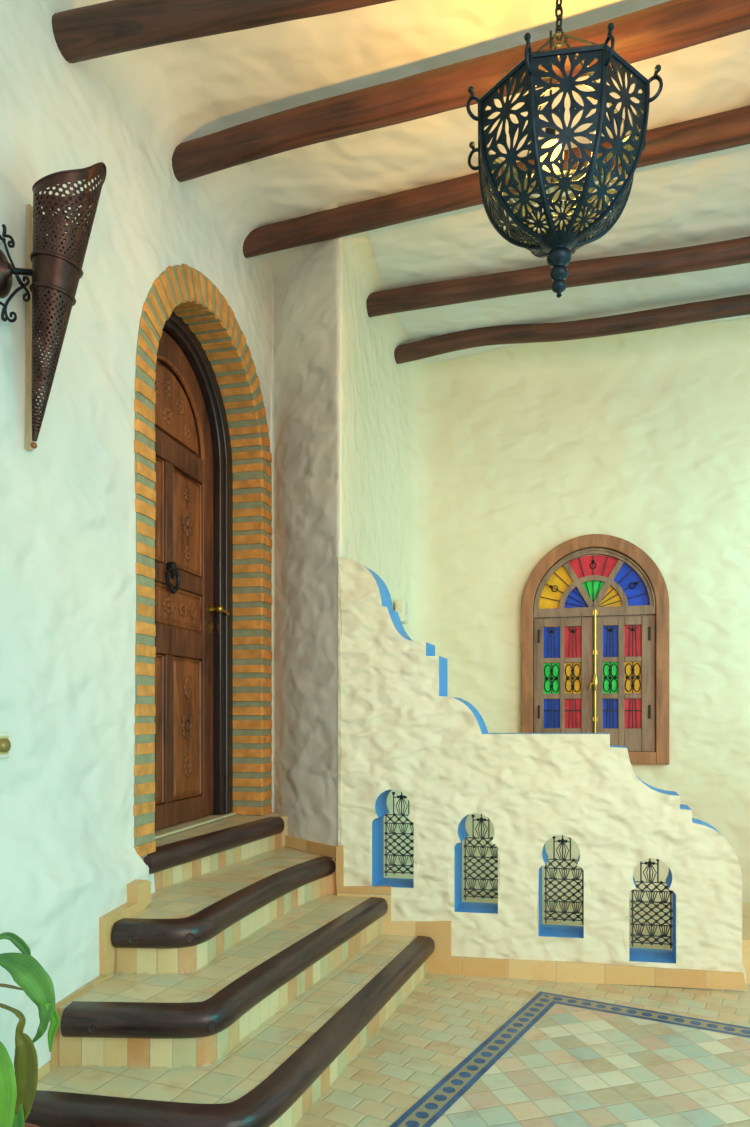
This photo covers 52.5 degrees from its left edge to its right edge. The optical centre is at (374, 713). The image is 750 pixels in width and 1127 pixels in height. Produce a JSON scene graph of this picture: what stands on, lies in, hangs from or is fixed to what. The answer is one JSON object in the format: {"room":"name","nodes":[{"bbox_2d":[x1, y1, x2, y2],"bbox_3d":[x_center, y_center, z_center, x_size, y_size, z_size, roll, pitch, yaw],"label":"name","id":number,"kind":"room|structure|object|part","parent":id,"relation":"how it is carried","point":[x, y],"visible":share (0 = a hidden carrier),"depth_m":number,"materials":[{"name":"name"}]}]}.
{"room":"traditional dwelling","nodes":[
{"label":"traditional dwelling","id":0,"kind":"room"},
{"bbox_2d":[0,0,272,1071],"bbox_3d":[-1.112,-0.610,1.683,0.230,3.720,5.300,0,0,14],"label":"wall","id":1,"kind":"structure","parent":0,"point":[69,858],"depth_m":2.58,"materials":[{"name":"paint"}]},
{"bbox_2d":[0,732,10,757],"bbox_3d":[-1.079,0.091,2.194,0.044,0.074,0.080,0,0,14],"label":"light switch","id":2,"kind":"object","parent":1,"relation":"attached to","point":[5,737],"visible":1,"depth_m":2.19,"materials":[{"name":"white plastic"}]},
{"bbox_3d":[-1.078,0.091,2.194,0.006,0.054,0.054,0,0,14],"label":"plate","id":3,"kind":"part","parent":2,"relation":"part of","materials":[{"name":"gold metal"}]},
{"bbox_3d":[-1.068,0.091,2.192,0.022,0.041,0.042,0,0,14],"label":"knob","id":4,"kind":"part","parent":2,"relation":"part of","materials":[{"name":"gold metal"}]},
{"bbox_2d":[0,162,106,450],"bbox_3d":[-0.971,-1.211,2.248,0.335,0.828,0.230,0,0,-18],"label":"wall sconce","id":5,"kind":"object","parent":1,"relation":"attached to","point":[53,271],"visible":1,"depth_m":2.22,"materials":[{"name":"brown metal"}]},
{"bbox_3d":[-1.072,-1.280,2.191,0.055,0.143,0.116,0,0,14],"label":"wall plate","id":6,"kind":"part","parent":5,"relation":"part of","materials":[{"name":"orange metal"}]},
{"bbox_3d":[-1.040,-1.295,2.223,0.017,0.046,0.094,0,0,42],"label":"arm","id":7,"kind":"part","parent":5,"relation":"part of","materials":[{"name":"black metal"}]},
{"bbox_3d":[-1.024,-0.807,2.282,0.020,0.020,0.019,0,0,0],"label":"tip knob","id":8,"kind":"part","parent":5,"relation":"part of","materials":[{"name":"orange metal"}]},
{"bbox_3d":[-0.905,-1.220,2.247,0.198,0.804,0.184,0,0,-27],"label":"lamp shade","id":9,"kind":"part","parent":5,"relation":"part of","materials":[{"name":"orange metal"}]},
{"bbox_2d":[38,879,150,1079],"bbox_3d":[-0.973,0.882,2.471,0.090,0.535,0.779,0,0,14],"label":"baseboard","id":10,"kind":"structure","parent":1,"relation":"attached to","point":[138,891],"depth_m":2.57,"materials":[{"name":"tile"}]},
{"bbox_2d":[133,264,271,857],"bbox_3d":[-0.841,-0.734,3.625,0.202,2.587,1.415,0,0,14],"label":"brick arch","id":11,"kind":"object","parent":1,"relation":"attached to","point":[183,290],"visible":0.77,"depth_m":3.94,"materials":[{"name":"orange brick"}]},
{"bbox_2d":[155,312,235,838],"bbox_3d":[-0.982,-0.700,3.659,0.211,2.700,1.800,0,0,14],"label":"door","id":12,"kind":"structure","parent":11,"relation":"attached to","point":[194,471],"depth_m":3.81,"materials":[{"name":"brown wood"}]},
{"bbox_3d":[-1.025,0.070,3.413,0.028,0.700,0.310,0,0,14],"label":"panel","id":13,"kind":"part","parent":12,"relation":"part of","materials":[{"name":"brown wood"}]},
{"bbox_3d":[-1.025,-0.945,3.413,0.028,0.490,0.310,0,0,14],"label":"panel","id":14,"kind":"part","parent":12,"relation":"part of","materials":[{"name":"brown wood"}]},
{"bbox_3d":[-0.980,-0.515,3.597,0.028,0.190,0.690,0,0,14],"label":"panel","id":15,"kind":"part","parent":12,"relation":"part of","materials":[{"name":"brown wood"}]},
{"bbox_3d":[-0.982,-1.491,3.598,0.040,0.362,0.713,0,0,14],"label":"panel","id":16,"kind":"part","parent":12,"relation":"part of","materials":[{"name":"brown wood"}]},
{"bbox_3d":[-0.935,-0.945,3.782,0.028,0.490,0.310,0,0,14],"label":"panel","id":17,"kind":"part","parent":12,"relation":"part of","materials":[{"name":"brown wood"}]},
{"bbox_3d":[-0.935,0.070,3.782,0.028,0.700,0.310,0,0,14],"label":"panel","id":18,"kind":"part","parent":12,"relation":"part of","materials":[{"name":"brown wood"}]},
{"bbox_3d":[-0.977,0.544,3.596,0.150,0.012,1.200,0,0,14],"label":"sill","id":19,"kind":"part","parent":12,"relation":"part of","materials":[{"name":"tile"}]},
{"bbox_3d":[-0.863,-0.456,4.006,0.009,0.061,0.043,0,0,14],"label":"keyhole plate","id":20,"kind":"part","parent":12,"relation":"part of","materials":[{"name":"gold metal"}]},
{"bbox_3d":[-0.822,-0.550,4.030,0.077,0.055,0.131,0,0,14],"label":"handle","id":21,"kind":"part","parent":12,"relation":"part of","materials":[{"name":"gold metal"}]},
{"bbox_2d":[52,0,395,62],"bbox_3d":[0.104,-2.228,2.254,2.438,0.144,0.157,0,0,13],"label":"wooden beam","id":22,"kind":"structure","parent":1,"relation":"attached to","point":[111,27],"depth_m":2.39,"materials":[{"name":"brown wood"}]},
{"bbox_2d":[172,0,749,181],"bbox_3d":[0.415,-2.344,2.790,2.774,0.149,0.146,0,0,19],"label":"wooden beam","id":23,"kind":"structure","parent":1,"relation":"attached to","point":[670,26],"depth_m":2.82,"materials":[{"name":"brown wood"}]},
{"bbox_2d":[271,203,339,845],"bbox_3d":[-0.393,-0.610,3.981,0.113,3.720,0.746,0,0,-36],"label":"wall","id":24,"kind":"structure","parent":0,"point":[305,283],"depth_m":3.97,"materials":[{"name":"paint"}]},
{"bbox_2d":[285,835,335,858],"bbox_3d":[-0.389,0.687,4.035,0.061,0.058,0.699,0,0,-36],"label":"baseboard","id":25,"kind":"structure","parent":24,"relation":"attached to","point":[318,848],"depth_m":3.92,"materials":[{"name":"tile"}]},
{"bbox_2d":[340,232,425,878],"bbox_3d":[0.071,-0.610,4.570,0.166,3.720,1.793,0,0,16],"label":"wall","id":26,"kind":"structure","parent":0,"point":[379,396],"depth_m":4.71,"materials":[{"name":"beige paint"}]},
{"bbox_2d":[395,599,407,623],"bbox_3d":[0.176,-0.672,5.008,0.064,0.150,0.150,0,0,15],"label":"light switch","id":27,"kind":"object","parent":26,"relation":"attached to","point":[401,606],"visible":0.79,"depth_m":4.94,"materials":[{"name":"white plastic"}]},
{"bbox_2d":[178,0,749,362],"bbox_3d":[0.650,-2.531,3.600,4.802,0.128,4.303,0,0,0],"label":"ceiling","id":28,"kind":"structure","parent":0,"point":[247,75],"depth_m":3.33,"materials":[{"name":"paint"}]},
{"bbox_2d":[243,105,749,257],"bbox_3d":[0.576,-2.418,3.463,2.759,0.154,0.149,0,0,20],"label":"wooden beam","id":29,"kind":"structure","parent":28,"relation":"attached to","point":[728,129],"depth_m":3.52,"materials":[{"name":"brown wood"}]},
{"bbox_2d":[366,236,749,316],"bbox_3d":[1.089,-2.391,4.138,2.452,0.136,0.146,0,0,16],"label":"wooden beam","id":30,"kind":"structure","parent":28,"relation":"attached to","point":[732,252],"depth_m":4.11,"materials":[{"name":"brown wood"}]},
{"bbox_2d":[466,0,662,297],"bbox_3d":[0.581,-1.909,2.400,0.578,1.193,0.578,0,0,8],"label":"lantern","id":31,"kind":"object","parent":28,"relation":"hanging from","point":[558,242],"visible":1,"depth_m":2.26,"materials":[{"name":"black metal"}]},
{"bbox_3d":[0.438,-1.683,2.420,0.206,0.393,0.203,0,0,8],"label":"panel","id":32,"kind":"part","parent":31,"relation":"part of","materials":[{"name":"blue metal"}]},
{"bbox_3d":[0.466,-1.683,2.313,0.206,0.393,0.203,0,0,-37],"label":"panel","id":33,"kind":"part","parent":31,"relation":"part of","materials":[{"name":"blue metal"}]},
{"bbox_3d":[0.494,-1.683,2.515,0.203,0.393,0.206,0,0,-37],"label":"panel","id":34,"kind":"part","parent":31,"relation":"part of","materials":[{"name":"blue metal"}]},
{"bbox_3d":[0.601,-1.683,2.543,0.203,0.393,0.206,0,0,8],"label":"panel","id":35,"kind":"part","parent":31,"relation":"part of","materials":[{"name":"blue metal"}]},
{"bbox_3d":[0.546,-1.734,2.360,0.080,0.102,0.078,0,0,0],"label":"bulb","id":36,"kind":"part","parent":31,"relation":"part of","materials":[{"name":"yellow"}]},
{"bbox_3d":[0.581,-2.315,2.400,0.023,0.382,0.022,0,0,22],"label":"chain","id":37,"kind":"part","parent":31,"relation":"part of","materials":[{"name":"blue metal"}]},
{"bbox_3d":[0.561,-1.683,2.257,0.203,0.393,0.206,0,0,8],"label":"panel","id":38,"kind":"part","parent":31,"relation":"part of","materials":[{"name":"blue metal"}]},
{"bbox_3d":[0.696,-1.683,2.487,0.206,0.393,0.203,0,0,-37],"label":"panel","id":39,"kind":"part","parent":31,"relation":"part of","materials":[{"name":"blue metal"}]},
{"bbox_3d":[0.668,-1.683,2.285,0.203,0.393,0.206,0,0,-37],"label":"panel","id":40,"kind":"part","parent":31,"relation":"part of","materials":[{"name":"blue metal"}]},
{"bbox_3d":[0.724,-1.683,2.380,0.206,0.393,0.203,0,0,8],"label":"panel","id":41,"kind":"part","parent":31,"relation":"part of","materials":[{"name":"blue metal"}]},
{"bbox_2d":[394,294,749,363],"bbox_3d":[1.322,-2.410,4.707,2.541,0.156,0.122,0,0,17],"label":"wooden beam","id":42,"kind":"structure","parent":28,"relation":"attached to","point":[733,306],"depth_m":4.69,"materials":[{"name":"brown wood"}]},
{"bbox_2d":[295,890,749,1126],"bbox_3d":[0.825,1.300,2.400,5.150,0.100,6.800,0,0,0],"label":"floor","id":43,"kind":"structure","parent":0,"point":[444,1019],"depth_m":3.11,"materials":[{"name":"tile"}]},
{"bbox_2d":[0,932,59,1126],"bbox_3d":[-0.873,0.850,1.768,0.294,0.800,0.240,0,0,27],"label":"potted plant","id":44,"kind":"object","parent":43,"relation":"on","point":[18,1088],"visible":1,"depth_m":1.71,"materials":[{"name":"green plant"}]},
{"bbox_3d":[-0.897,1.134,1.780,0.240,0.232,0.240,0,0,0],"label":"pot","id":45,"kind":"part","parent":44,"relation":"part of","materials":[{"name":"ceramic"}]},
{"bbox_2d":[25,812,434,1126],"bbox_3d":[-0.477,0.900,3.130,1.243,0.699,2.288,0,0,14],"label":"staircase","id":46,"kind":"structure","parent":43,"relation":"on","point":[245,987],"depth_m":2.60,"materials":[{"name":"tile"}]},
{"bbox_2d":[338,556,746,990],"bbox_3d":[0.777,0.235,3.686,1.912,2.030,0.215,0,0,10],"label":"partition wall","id":47,"kind":"structure","parent":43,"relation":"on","point":[400,729],"depth_m":3.63,"materials":[{"name":"beige paint"}]},
{"bbox_2d":[384,792,413,875],"bbox_3d":[0.144,0.603,3.877,0.194,0.455,0.021,0,0,9],"label":"grille","id":48,"kind":"object","parent":47,"relation":"attached to","point":[386,811],"depth_m":3.88,"materials":[{"name":"metal"}]},
{"bbox_2d":[464,814,497,900],"bbox_3d":[0.541,0.710,3.807,0.194,0.455,0.021,0,0,9],"label":"grille","id":49,"kind":"object","parent":47,"relation":"attached to","point":[481,819],"depth_m":3.81,"materials":[{"name":"metal"}]},
{"bbox_2d":[336,845,746,989],"bbox_3d":[0.742,0.950,3.590,1.890,0.601,0.030,0,0,10],"label":"baseboard","id":50,"kind":"structure","parent":47,"relation":"attached to","point":[441,961],"depth_m":3.58,"materials":[{"name":"tile"}]},
{"bbox_2d":[544,835,583,924],"bbox_3d":[0.931,0.805,3.739,0.194,0.455,0.021,0,0,9],"label":"grille","id":51,"kind":"object","parent":47,"relation":"attached to","point":[562,841],"depth_m":3.74,"materials":[{"name":"metal"}]},
{"bbox_2d":[631,858,672,948],"bbox_3d":[1.335,0.900,3.668,0.194,0.455,0.021,0,0,9],"label":"grille","id":52,"kind":"object","parent":47,"relation":"attached to","point":[650,863],"depth_m":3.66,"materials":[{"name":"metal"}]},
{"bbox_2d":[742,903,749,982],"bbox_3d":[2.150,1.150,3.880,0.900,0.200,0.700,0,0,0],"label":"tiled step","id":53,"kind":"structure","parent":43,"relation":"on","point":[745,906],"depth_m":3.54,"materials":[{"name":"tile"}]},
{"bbox_2d":[419,318,749,902],"bbox_3d":[1.528,-0.610,5.056,2.543,3.720,0.229,0,0,14],"label":"wall","id":54,"kind":"structure","parent":0,"point":[640,438],"depth_m":5.14,"materials":[{"name":"beige paint"}]},
{"bbox_2d":[521,534,668,764],"bbox_3d":[1.479,-0.440,5.151,0.966,1.551,0.097,0,0,14],"label":"window","id":55,"kind":"structure","parent":54,"relation":"in","point":[629,682],"depth_m":5.14,"materials":[{"name":"brown wood"}]},
{"bbox_3d":[1.218,-0.003,5.238,0.117,0.208,0.006,0,0,14],"label":"pane","id":56,"kind":"part","parent":55,"relation":"part of","materials":[{"name":"blue glass"}]},
{"bbox_3d":[1.218,-0.245,5.238,0.117,0.218,0.006,0,0,14],"label":"pane","id":57,"kind":"part","parent":55,"relation":"part of","materials":[{"name":"green glass"}]},
{"bbox_3d":[1.218,-0.491,5.238,0.117,0.220,0.006,0,0,14],"label":"pane","id":58,"kind":"part","parent":55,"relation":"part of","materials":[{"name":"blue glass"}]},
{"bbox_3d":[1.254,-0.873,5.230,0.255,0.316,0.008,0,0,14],"label":"pane","id":59,"kind":"part","parent":55,"relation":"part of","materials":[{"name":"yellow glass"}]},
{"bbox_2d":[534,617,592,732],"bbox_3d":[1.288,-0.204,5.209,0.391,0.907,0.032,0,0,14],"label":"shutter","id":60,"kind":"object","parent":55,"relation":"attached to","point":[563,646],"depth_m":5.20,"materials":[{"name":"brown wood"}]},
{"bbox_3d":[1.355,-0.003,5.204,0.119,0.208,0.006,0,0,14],"label":"pane","id":61,"kind":"part","parent":55,"relation":"part of","materials":[{"name":"red glass"}]},
{"bbox_3d":[1.355,-0.245,5.204,0.119,0.218,0.006,0,0,14],"label":"pane","id":62,"kind":"part","parent":55,"relation":"part of","materials":[{"name":"yellow glass"}]},
{"bbox_3d":[1.355,-0.491,5.204,0.119,0.220,0.006,0,0,14],"label":"pane","id":63,"kind":"part","parent":55,"relation":"part of","materials":[{"name":"red glass"}]},
{"bbox_3d":[1.386,-0.799,5.197,0.184,0.168,0.008,0,0,14],"label":"pane","id":64,"kind":"part","parent":55,"relation":"part of","materials":[{"name":"blue glass"}]},
{"bbox_3d":[1.484,-0.993,5.173,0.365,0.174,0.008,0,0,14],"label":"pane","id":65,"kind":"part","parent":55,"relation":"part of","materials":[{"name":"red glass"}]},
{"bbox_3d":[1.484,-0.821,5.173,0.194,0.177,0.008,0,0,14],"label":"pane","id":66,"kind":"part","parent":55,"relation":"part of","materials":[{"name":"green glass"}]},
{"bbox_3d":[1.481,-0.891,5.158,0.792,0.456,0.062,0,0,14],"label":"fanlight frame","id":67,"kind":"part","parent":55,"relation":"part of","materials":[{"name":"brown wood"}]},
{"bbox_3d":[1.583,-0.799,5.148,0.184,0.168,0.008,0,0,14],"label":"pane","id":68,"kind":"part","parent":55,"relation":"part of","materials":[{"name":"yellow glass"}]},
{"bbox_3d":[1.593,-0.003,5.144,0.108,0.208,0.006,0,0,14],"label":"pane","id":69,"kind":"part","parent":55,"relation":"part of","materials":[{"name":"blue glass"}]},
{"bbox_3d":[1.593,-0.245,5.144,0.108,0.218,0.006,0,0,14],"label":"pane","id":70,"kind":"part","parent":55,"relation":"part of","materials":[{"name":"green glass"}]},
{"bbox_3d":[1.593,-0.491,5.144,0.108,0.220,0.006,0,0,14],"label":"pane","id":71,"kind":"part","parent":55,"relation":"part of","materials":[{"name":"blue glass"}]},
{"bbox_2d":[597,615,654,751],"bbox_3d":[1.675,-0.204,5.113,0.391,0.907,0.032,0,0,14],"label":"shutter","id":72,"kind":"object","parent":55,"relation":"attached to","point":[625,645],"depth_m":5.11,"materials":[{"name":"brown wood"}]},
{"bbox_3d":[1.715,-0.873,5.115,0.255,0.316,0.008,0,0,14],"label":"pane","id":73,"kind":"part","parent":55,"relation":"part of","materials":[{"name":"blue glass"}]},
{"bbox_3d":[1.733,-0.003,5.109,0.117,0.208,0.006,0,0,14],"label":"pane","id":74,"kind":"part","parent":55,"relation":"part of","materials":[{"name":"red glass"}]},
{"bbox_3d":[1.733,-0.245,5.109,0.117,0.218,0.006,0,0,14],"label":"pane","id":75,"kind":"part","parent":55,"relation":"part of","materials":[{"name":"yellow glass"}]},
{"bbox_3d":[1.733,-0.491,5.109,0.117,0.220,0.006,0,0,14],"label":"pane","id":76,"kind":"part","parent":55,"relation":"part of","materials":[{"name":"red glass"}]},
{"bbox_2d":[431,1003,749,1126],"bbox_3d":[1.216,1.248,1.245,4.260,0.001,4.066,0,0,0],"label":"floor","id":77,"kind":"structure","parent":0,"point":[575,1066],"depth_m":2.60,"materials":[{"name":"tile"}]},
{"bbox_2d":[389,991,749,1126],"bbox_3d":[1.196,1.247,1.990,4.401,0.001,2.853,0,0,0],"label":"tile border","id":78,"kind":"object","parent":77,"relation":"on","point":[446,1092],"depth_m":2.91,"materials":[{"name":"blue tile"}]}
]}

